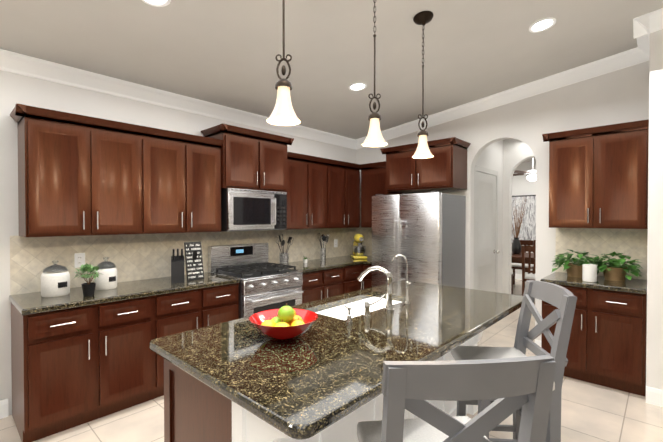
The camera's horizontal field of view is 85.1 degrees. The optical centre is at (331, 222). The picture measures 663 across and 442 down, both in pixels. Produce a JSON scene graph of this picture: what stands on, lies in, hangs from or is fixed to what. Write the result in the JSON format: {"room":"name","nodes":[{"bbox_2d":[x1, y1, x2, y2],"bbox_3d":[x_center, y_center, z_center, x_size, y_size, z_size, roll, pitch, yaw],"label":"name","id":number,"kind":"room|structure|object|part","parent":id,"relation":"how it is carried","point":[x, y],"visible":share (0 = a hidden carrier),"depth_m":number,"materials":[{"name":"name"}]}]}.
{"room":"kitchen","nodes":[
{"label":"kitchen","id":0,"kind":"room"},
{"bbox_2d":[0,70,355,415],"bbox_3d":[-0.839,-0.289,4.533,0.132,3.450,13.920,1,1,43],"label":"wall","id":1,"kind":"structure","parent":0,"point":[25,262],"depth_m":3.15,"materials":[{"name":"paint"}]},
{"bbox_2d":[0,399,7,418],"bbox_3d":[-3.935,1.414,1.104,0.016,0.130,4.410,1,1,43],"label":"baseboard","id":2,"kind":"structure","parent":1,"relation":"attached to","point":[3,403],"depth_m":2.70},
{"bbox_2d":[74,253,84,267],"bbox_3d":[-2.123,0.315,3.044,0.008,0.120,0.076,1,1,43],"label":"electrical outlet","id":3,"kind":"object","parent":1,"relation":"attached to","point":[79,259],"visible":0.92,"depth_m":3.04,"materials":[{"name":"white plastic"}]},
{"bbox_2d":[14,104,145,236],"bbox_3d":[-2.002,-0.359,2.911,0.350,0.910,0.760,1,1,43],"label":"upper cabinet","id":4,"kind":"object","parent":1,"relation":"attached to","point":[80,175],"depth_m":2.74,"materials":[{"name":"brown wood"}]},
{"bbox_2d":[0,49,359,148],"bbox_3d":[-2.485,-1.197,2.584,0.098,0.125,8.600,1,1,43],"label":"crown molding","id":5,"kind":"structure","parent":1,"relation":"attached to","point":[12,62],"depth_m":3.36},
{"bbox_2d":[142,126,223,233],"bbox_3d":[-1.487,-0.366,3.470,0.350,0.910,0.760,1,1,43],"label":"upper cabinet","id":6,"kind":"object","parent":1,"relation":"attached to","point":[183,170],"depth_m":3.32,"materials":[{"name":"brown wood"}]},
{"bbox_2d":[201,123,293,191],"bbox_3d":[-0.911,-0.668,4.016,0.450,0.620,0.930,1,1,43],"label":"upper cabinet","id":7,"kind":"object","parent":1,"relation":"attached to","point":[253,159],"visible":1,"depth_m":3.83,"materials":[{"name":"brown wood"}]},
{"bbox_2d":[221,188,286,230],"bbox_3d":[-0.905,-0.137,4.011,0.476,0.435,0.758,1,1,43],"label":"microwave","id":8,"kind":"object","parent":7,"relation":"attached to","point":[248,210],"visible":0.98,"depth_m":3.82,"materials":[{"name":"silver metal"}]},
{"bbox_2d":[285,152,328,229],"bbox_3d":[-0.426,-0.381,4.620,0.350,0.910,0.710,1,1,43],"label":"upper cabinet","id":9,"kind":"object","parent":1,"relation":"attached to","point":[322,193],"depth_m":4.51,"materials":[{"name":"brown wood"}]},
{"bbox_2d":[334,239,337,246],"bbox_3d":[0.067,0.304,5.419,0.008,0.120,0.076,1,1,43],"label":"electrical outlet","id":10,"kind":"object","parent":1,"relation":"attached to","point":[335,242],"visible":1,"depth_m":5.42,"materials":[{"name":"white plastic"}]},
{"bbox_2d":[329,160,359,227],"bbox_3d":[0.055,-0.387,5.142,0.350,0.910,0.710,1,1,43],"label":"upper cabinet","id":11,"kind":"object","parent":1,"relation":"attached to","point":[344,177],"depth_m":5.01,"materials":[{"name":"brown wood"}]},
{"bbox_2d":[0,279,662,441],"bbox_3d":[2.142,1.500,1.808,8.240,0.060,13.920,1,1,43],"label":"floor","id":12,"kind":"structure","parent":0,"point":[591,412],"depth_m":2.68,"materials":[{"name":"tile"}]},
{"bbox_2d":[11,295,158,441],"bbox_3d":[-1.924,1.020,2.815,0.620,0.876,0.799,1,1,43],"label":"base cabinet","id":13,"kind":"object","parent":12,"relation":"on","point":[73,367],"depth_m":2.55,"materials":[{"name":"brown wood"}]},
{"bbox_2d":[155,283,238,396],"bbox_3d":[-1.382,1.013,3.402,0.620,0.876,0.799,1,1,43],"label":"base cabinet","id":14,"kind":"object","parent":12,"relation":"on","point":[176,312],"depth_m":3.13,"materials":[{"name":"brown wood"}]},
{"bbox_2d":[9,272,239,314],"bbox_3d":[-1.652,0.559,3.095,0.630,0.040,1.608,1,1,43],"label":"countertop","id":15,"kind":"structure","parent":14,"relation":"on","point":[30,303],"depth_m":2.81,"materials":[{"name":"stone"}]},
{"bbox_2d":[41,260,69,296],"bbox_3d":[-2.078,0.411,2.719,0.178,0.265,0.176,1,1,43],"label":"canister","id":16,"kind":"object","parent":15,"relation":"on","point":[55,279],"visible":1,"depth_m":2.66,"materials":[{"name":"white ceramic"}]},
{"bbox_2d":[74,263,102,295],"bbox_3d":[-1.814,0.419,2.710,0.192,0.249,0.212,1,1,43],"label":"herb plant","id":17,"kind":"object","parent":15,"relation":"on","point":[88,289],"visible":1,"depth_m":2.69,"materials":[{"name":"green plant"}]},
{"bbox_2d":[94,257,116,289],"bbox_3d":[-1.862,0.410,2.982,0.162,0.260,0.160,1,1,43],"label":"canister","id":18,"kind":"object","parent":15,"relation":"on","point":[107,279],"visible":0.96,"depth_m":2.93,"materials":[{"name":"white ceramic"}]},
{"bbox_2d":[171,249,184,283],"bbox_3d":[-1.408,0.385,3.307,0.112,0.303,0.190,0,1,-22],"label":"knife block","id":19,"kind":"object","parent":15,"relation":"on","point":[177,268],"visible":1,"depth_m":3.24,"materials":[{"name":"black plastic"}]},
{"bbox_2d":[184,241,203,280],"bbox_3d":[-1.320,0.357,3.434,0.126,0.357,0.165,1,1,43],"label":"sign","id":20,"kind":"object","parent":15,"relation":"on","point":[194,261],"visible":1,"depth_m":3.40,"materials":[{"name":"black wood"}]},
{"bbox_2d":[208,243,302,318],"bbox_3d":[-0.804,0.846,3.930,0.752,1.195,0.758,1,1,43],"label":"range","id":21,"kind":"object","parent":12,"relation":"on","point":[264,284],"visible":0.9,"depth_m":3.84,"materials":[{"name":"silver metal"}]},
{"bbox_2d":[300,264,361,303],"bbox_3d":[-0.190,0.996,4.667,0.658,0.875,1.148,1,1,43],"label":"base cabinet","id":22,"kind":"object","parent":12,"relation":"on","point":[322,284],"visible":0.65,"depth_m":4.43,"materials":[{"name":"brown wood"}]},
{"bbox_2d":[273,255,371,272],"bbox_3d":[0.098,0.537,4.834,0.847,0.040,1.793,1,1,43],"label":"countertop","id":23,"kind":"structure","parent":22,"relation":"on","point":[328,263],"depth_m":4.66,"materials":[{"name":"stone"}]},
{"bbox_2d":[275,234,293,264],"bbox_3d":[-0.592,0.331,4.452,0.218,0.382,0.193,1,1,43],"label":"utensil crock","id":24,"kind":"object","parent":23,"relation":"on","point":[283,258],"visible":0.88,"depth_m":4.40,"materials":[{"name":"silver metal"}]},
{"bbox_2d":[317,232,328,260],"bbox_3d":[-0.102,0.321,4.925,0.165,0.389,0.196,1,1,43],"label":"utensil crock","id":25,"kind":"object","parent":23,"relation":"on","point":[323,249],"visible":1,"depth_m":4.89,"materials":[{"name":"silver metal"}]},
{"bbox_2d":[350,234,366,258],"bbox_3d":[0.398,0.333,5.263,0.200,0.356,0.375,0,1,-7],"label":"stand mixer","id":26,"kind":"object","parent":23,"relation":"on","point":[359,249],"visible":1,"depth_m":5.15,"materials":[{"name":"yellow metal"}]},
{"bbox_2d":[149,280,522,441],"bbox_3d":[0.290,1.003,2.162,1.070,0.925,2.260,1,1,43],"label":"kitchen island","id":27,"kind":"object","parent":12,"relation":"on","point":[244,379],"visible":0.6,"depth_m":1.57,"materials":[{"name":"stone"}]},
{"bbox_2d":[249,303,317,340],"bbox_3d":[-0.226,0.465,1.720,0.324,0.162,0.324,1,1,43],"label":"fruit bowl","id":28,"kind":"object","parent":27,"relation":"on","point":[285,323],"visible":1,"depth_m":1.69,"materials":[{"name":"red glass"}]},
{"bbox_3d":[0.285,1.024,2.153,0.955,0.885,2.150,1,1,43],"label":"panel","id":29,"kind":"part","parent":27,"relation":"part of","materials":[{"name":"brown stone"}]},
{"bbox_2d":[342,306,352,323],"bbox_3d":[0.081,0.501,1.981,0.081,0.084,0.039,1,1,43],"label":"soap dispenser","id":30,"kind":"object","parent":27,"relation":"on","point":[349,320],"visible":0.98,"depth_m":1.96,"materials":[{"name":"silver metal"}]},
{"bbox_2d":[315,297,399,319],"bbox_3d":[0.201,0.689,2.410,0.377,0.221,0.782,1,1,43],"label":"sink","id":31,"kind":"object","parent":27,"relation":"in","point":[357,305],"depth_m":2.63,"materials":[{"name":"ceramic"}]},
{"bbox_2d":[363,294,385,317],"bbox_3d":[0.247,0.482,2.107,0.080,0.120,0.138,1,1,43],"label":"lever","id":32,"kind":"object","parent":27,"relation":"on","point":[367,305],"visible":1,"depth_m":2.07,"materials":[{"name":"silver metal"}]},
{"bbox_2d":[357,266,393,311],"bbox_3d":[0.279,0.403,2.279,0.256,0.272,0.071,1,1,43],"label":"faucet","id":33,"kind":"object","parent":27,"relation":"on","point":[389,306],"visible":1,"depth_m":2.21,"materials":[{"name":"silver metal"}]},
{"bbox_2d":[392,254,410,305],"bbox_3d":[0.467,0.373,2.407,0.133,0.329,0.051,1,1,43],"label":"filter faucet","id":34,"kind":"object","parent":27,"relation":"on","point":[406,303],"visible":1,"depth_m":2.37,"materials":[{"name":"silver metal"}]},
{"bbox_2d":[363,264,371,288],"bbox_3d":[0.703,0.991,5.054,0.245,0.875,0.658,1,1,43],"label":"base cabinet","id":35,"kind":"object","parent":12,"relation":"on","point":[367,280],"visible":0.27,"depth_m":4.86,"materials":[{"name":"brown wood"}]},
{"bbox_2d":[372,191,465,287],"bbox_3d":[1.079,0.533,4.573,0.929,1.803,0.786,1,1,43],"label":"fridge","id":36,"kind":"object","parent":12,"relation":"on","point":[423,234],"visible":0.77,"depth_m":4.28,"materials":[{"name":"silver metal"}]},
{"bbox_2d":[357,355,555,441],"bbox_3d":[0.365,0.922,1.227,0.484,1.112,0.546,0,1,-5],"label":"stool","id":37,"kind":"object","parent":12,"relation":"on","point":[511,385],"visible":1,"depth_m":0.99,"materials":[{"name":"grey paint"}]},
{"bbox_2d":[511,272,512,293],"bbox_3d":[3.080,0.897,6.729,0.440,1.020,0.480,1,1,43],"label":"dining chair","id":38,"kind":"object","parent":12,"relation":"on","point":[511,282],"visible":0.1,"depth_m":6.72,"materials":[{"name":"brown wood"}]},
{"bbox_2d":[451,280,576,441],"bbox_3d":[1.024,0.911,2.093,0.546,1.112,0.484,0,1,5],"label":"stool","id":39,"kind":"object","parent":12,"relation":"on","point":[563,300],"visible":0.56,"depth_m":2.08,"materials":[{"name":"grey paint"}]},
{"bbox_2d":[512,253,533,263],"bbox_3d":[3.880,1.016,7.082,1.700,0.775,1.000,1,1,43],"label":"dining table","id":40,"kind":"object","parent":12,"relation":"on","point":[516,258],"depth_m":6.80,"materials":[{"name":"brown wood"}]},
{"bbox_2d":[512,198,526,253],"bbox_3d":[3.695,0.038,7.290,0.408,1.174,0.491,1,1,43],"label":"vase","id":41,"kind":"object","parent":40,"relation":"on","point":[516,246],"visible":0.94,"depth_m":7.24,"materials":[{"name":"black ceramic"}]},
{"bbox_2d":[511,240,535,284],"bbox_3d":[4.165,0.882,7.905,0.440,1.020,0.480,1,1,43],"label":"dining chair","id":42,"kind":"object","parent":12,"relation":"on","point":[514,266],"visible":0.44,"depth_m":7.88,"materials":[{"name":"brown wood"}]},
{"bbox_2d":[521,246,535,295],"bbox_3d":[3.595,0.903,6.255,0.440,1.020,0.480,1,1,43],"label":"dining chair","id":43,"kind":"object","parent":12,"relation":"on","point":[529,249],"visible":0.25,"depth_m":6.24,"materials":[{"name":"brown wood"}]},
{"bbox_2d":[541,285,646,396],"bbox_3d":[2.484,1.012,3.419,0.758,0.875,0.648,1,1,43],"label":"base cabinet","id":44,"kind":"object","parent":12,"relation":"on","point":[607,342],"visible":0.75,"depth_m":3.13,"materials":[{"name":"brown wood"}]},
{"bbox_2d":[540,272,646,293],"bbox_3d":[2.491,0.555,3.422,0.765,0.040,0.625,1,1,43],"label":"countertop","id":45,"kind":"structure","parent":44,"relation":"on","point":[639,286],"depth_m":3.26,"materials":[{"name":"stone"}]},
{"bbox_2d":[551,249,607,277],"bbox_3d":[2.431,0.397,3.533,0.505,0.272,0.340,1,1,43],"label":"potted plant","id":46,"kind":"object","parent":45,"relation":"on","point":[574,269],"visible":0.88,"depth_m":3.55,"materials":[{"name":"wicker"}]},
{"bbox_2d":[582,264,596,282],"bbox_3d":[2.363,0.459,3.304,0.110,0.155,0.110,1,1,43],"label":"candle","id":47,"kind":"object","parent":45,"relation":"on","point":[589,272],"visible":0.98,"depth_m":3.26,"materials":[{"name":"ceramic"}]},
{"bbox_2d":[584,251,641,280],"bbox_3d":[2.583,0.400,3.367,0.498,0.272,0.361,1,1,43],"label":"potted plant","id":48,"kind":"object","parent":45,"relation":"on","point":[615,269],"visible":0.92,"depth_m":3.33,"materials":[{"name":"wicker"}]},
{"bbox_2d":[0,0,662,162],"bbox_3d":[2.142,-1.552,1.769,8.240,0.631,13.920,1,1,43],"label":"ceiling","id":49,"kind":"structure","parent":0,"point":[223,52],"depth_m":2.94,"materials":[{"name":"paint"}]},
{"bbox_2d":[142,0,170,6],"bbox_3d":[-1.089,-1.395,2.220,0.190,0.026,0.190,1,1,43],"label":"recessed light","id":50,"kind":"object","parent":49,"relation":"in","point":[159,3],"visible":1,"depth_m":2.28,"materials":[{"name":"white"}]},
{"bbox_2d":[267,0,299,125],"bbox_3d":[-0.223,-0.993,1.682,0.157,1.036,0.157,1,1,43],"label":"pendant light","id":51,"kind":"object","parent":49,"relation":"hanging from","point":[283,113],"visible":1,"depth_m":1.68,"materials":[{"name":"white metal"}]},
{"bbox_2d":[349,82,366,90],"bbox_3d":[0.271,-1.411,3.740,0.190,0.026,0.190,1,1,43],"label":"recessed light","id":52,"kind":"object","parent":49,"relation":"in","point":[358,86],"visible":1,"depth_m":3.74,"materials":[{"name":"white"}]},
{"bbox_2d":[362,0,386,146],"bbox_3d":[0.265,-1.000,2.211,0.157,1.036,0.157,1,1,43],"label":"pendant light","id":53,"kind":"object","parent":49,"relation":"hanging from","point":[374,138],"visible":1,"depth_m":2.21,"materials":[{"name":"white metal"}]},
{"bbox_2d":[412,11,433,158],"bbox_3d":[0.673,-1.005,2.654,0.157,1.036,0.157,1,1,43],"label":"pendant light","id":54,"kind":"object","parent":49,"relation":"hanging from","point":[422,18],"visible":1,"depth_m":2.64,"materials":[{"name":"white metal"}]},
{"bbox_2d":[513,157,535,180],"bbox_3d":[3.886,-1.171,7.050,1.236,0.710,1.293,1,1,43],"label":"room ceiling fan","id":55,"kind":"object","parent":49,"relation":"hanging from","point":[531,175],"visible":0.65,"depth_m":6.96,"materials":[{"name":"silver metal"}]},
{"bbox_2d":[529,17,555,32],"bbox_3d":[1.679,-1.575,2.875,0.190,0.026,0.190,1,1,43],"label":"recessed light","id":56,"kind":"object","parent":49,"relation":"in","point":[542,24],"visible":1,"depth_m":2.87,"materials":[{"name":"white"}]},
{"bbox_2d":[475,140,502,292],"bbox_3d":[2.192,-0.298,5.234,0.120,3.450,1.380,1,1,43],"label":"wall","id":57,"kind":"structure","parent":0,"point":[490,157],"depth_m":5.57,"materials":[{"name":"paint"}]},
{"bbox_2d":[473,165,498,291],"bbox_3d":[2.210,0.328,5.103,0.095,2.200,0.940,1,1,43],"label":"door","id":58,"kind":"structure","parent":57,"relation":"attached to","point":[486,251],"depth_m":5.14,"materials":[{"name":"white wood"}]},
{"bbox_2d":[356,60,649,340],"bbox_3d":[1.731,-0.291,4.630,3.540,3.450,0.132,1,1,43],"label":"wall","id":59,"kind":"structure","parent":0,"point":[617,96],"depth_m":3.96,"materials":[{"name":"paint"}]},
{"bbox_2d":[360,161,401,227],"bbox_3d":[0.704,-0.388,5.214,0.492,0.910,0.395,1,1,43],"label":"upper cabinet","id":60,"kind":"object","parent":59,"relation":"attached to","point":[373,179],"visible":0.35,"depth_m":5.15,"materials":[{"name":"brown wood"}]},
{"bbox_2d":[380,137,470,192],"bbox_3d":[1.199,-0.712,4.688,1.040,0.570,0.490,1,1,43],"label":"upper cabinet","id":61,"kind":"object","parent":59,"relation":"attached to","point":[444,168],"visible":0.98,"depth_m":4.48,"materials":[{"name":"brown wood"}]},
{"bbox_2d":[356,49,648,147],"bbox_3d":[1.702,-1.413,4.503,3.430,0.507,0.098,1,1,43],"label":"crown molding","id":62,"kind":"structure","parent":59,"relation":"attached to","point":[624,59],"depth_m":4.08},
{"bbox_2d":[542,119,648,228],"bbox_3d":[2.550,-0.421,3.509,0.808,0.940,0.400,1,1,43],"label":"upper cabinet","id":63,"kind":"object","parent":59,"relation":"attached to","point":[598,176],"visible":0.92,"depth_m":3.35,"materials":[{"name":"brown wood"}]},
{"bbox_2d":[502,139,534,293],"bbox_3d":[3.289,-0.299,5.243,5.000,3.450,0.120,1,1,43],"label":"wall","id":64,"kind":"structure","parent":0,"point":[516,153],"depth_m":5.66,"materials":[{"name":"paint"}]},
{"bbox_2d":[511,161,535,274],"bbox_3d":[5.715,-0.332,7.875,5.000,3.450,0.120,1,1,43],"label":"wall","id":65,"kind":"structure","parent":0,"point":[522,185],"depth_m":8.76,"materials":[{"name":"paint"}]},
{"bbox_2d":[515,274,521,279],"bbox_3d":[5.669,1.328,7.846,5.000,0.130,0.016,1,1,43],"label":"baseboard","id":66,"kind":"structure","parent":65,"relation":"attached to","point":[517,276],"depth_m":8.84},
{"bbox_2d":[512,195,535,242],"bbox_3d":[4.738,-0.067,8.663,1.400,1.200,0.046,1,1,43],"label":"picture","id":67,"kind":"object","parent":65,"relation":"attached to","point":[527,231],"visible":0.21,"depth_m":8.69,"materials":[{"name":"white paper"}]},
{"bbox_2d":[646,29,662,389],"bbox_3d":[4.236,-0.250,1.446,4.460,3.450,0.120,1,1,43],"label":"wall","id":68,"kind":"structure","parent":0,"point":[654,357],"depth_m":2.88,"materials":[{"name":"paint"}]},
{"bbox_2d":[632,40,649,59],"bbox_3d":[2.713,-1.587,3.139,0.098,0.125,0.510,1,1,43],"label":"crown molding","id":69,"kind":"structure","parent":68,"relation":"attached to","point":[642,52],"depth_m":3.36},
{"bbox_2d":[633,8,662,39],"bbox_3d":[4.125,-1.627,1.382,4.560,0.272,0.100,1,1,43],"label":"crown molding","id":70,"kind":"structure","parent":68,"relation":"attached to","point":[645,25],"depth_m":2.86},
{"bbox_2d":[646,386,662,406],"bbox_3d":[4.190,1.410,1.417,4.460,0.130,0.016,1,1,43],"label":"baseboard","id":71,"kind":"structure","parent":68,"relation":"attached to","point":[654,396],"depth_m":2.89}
]}

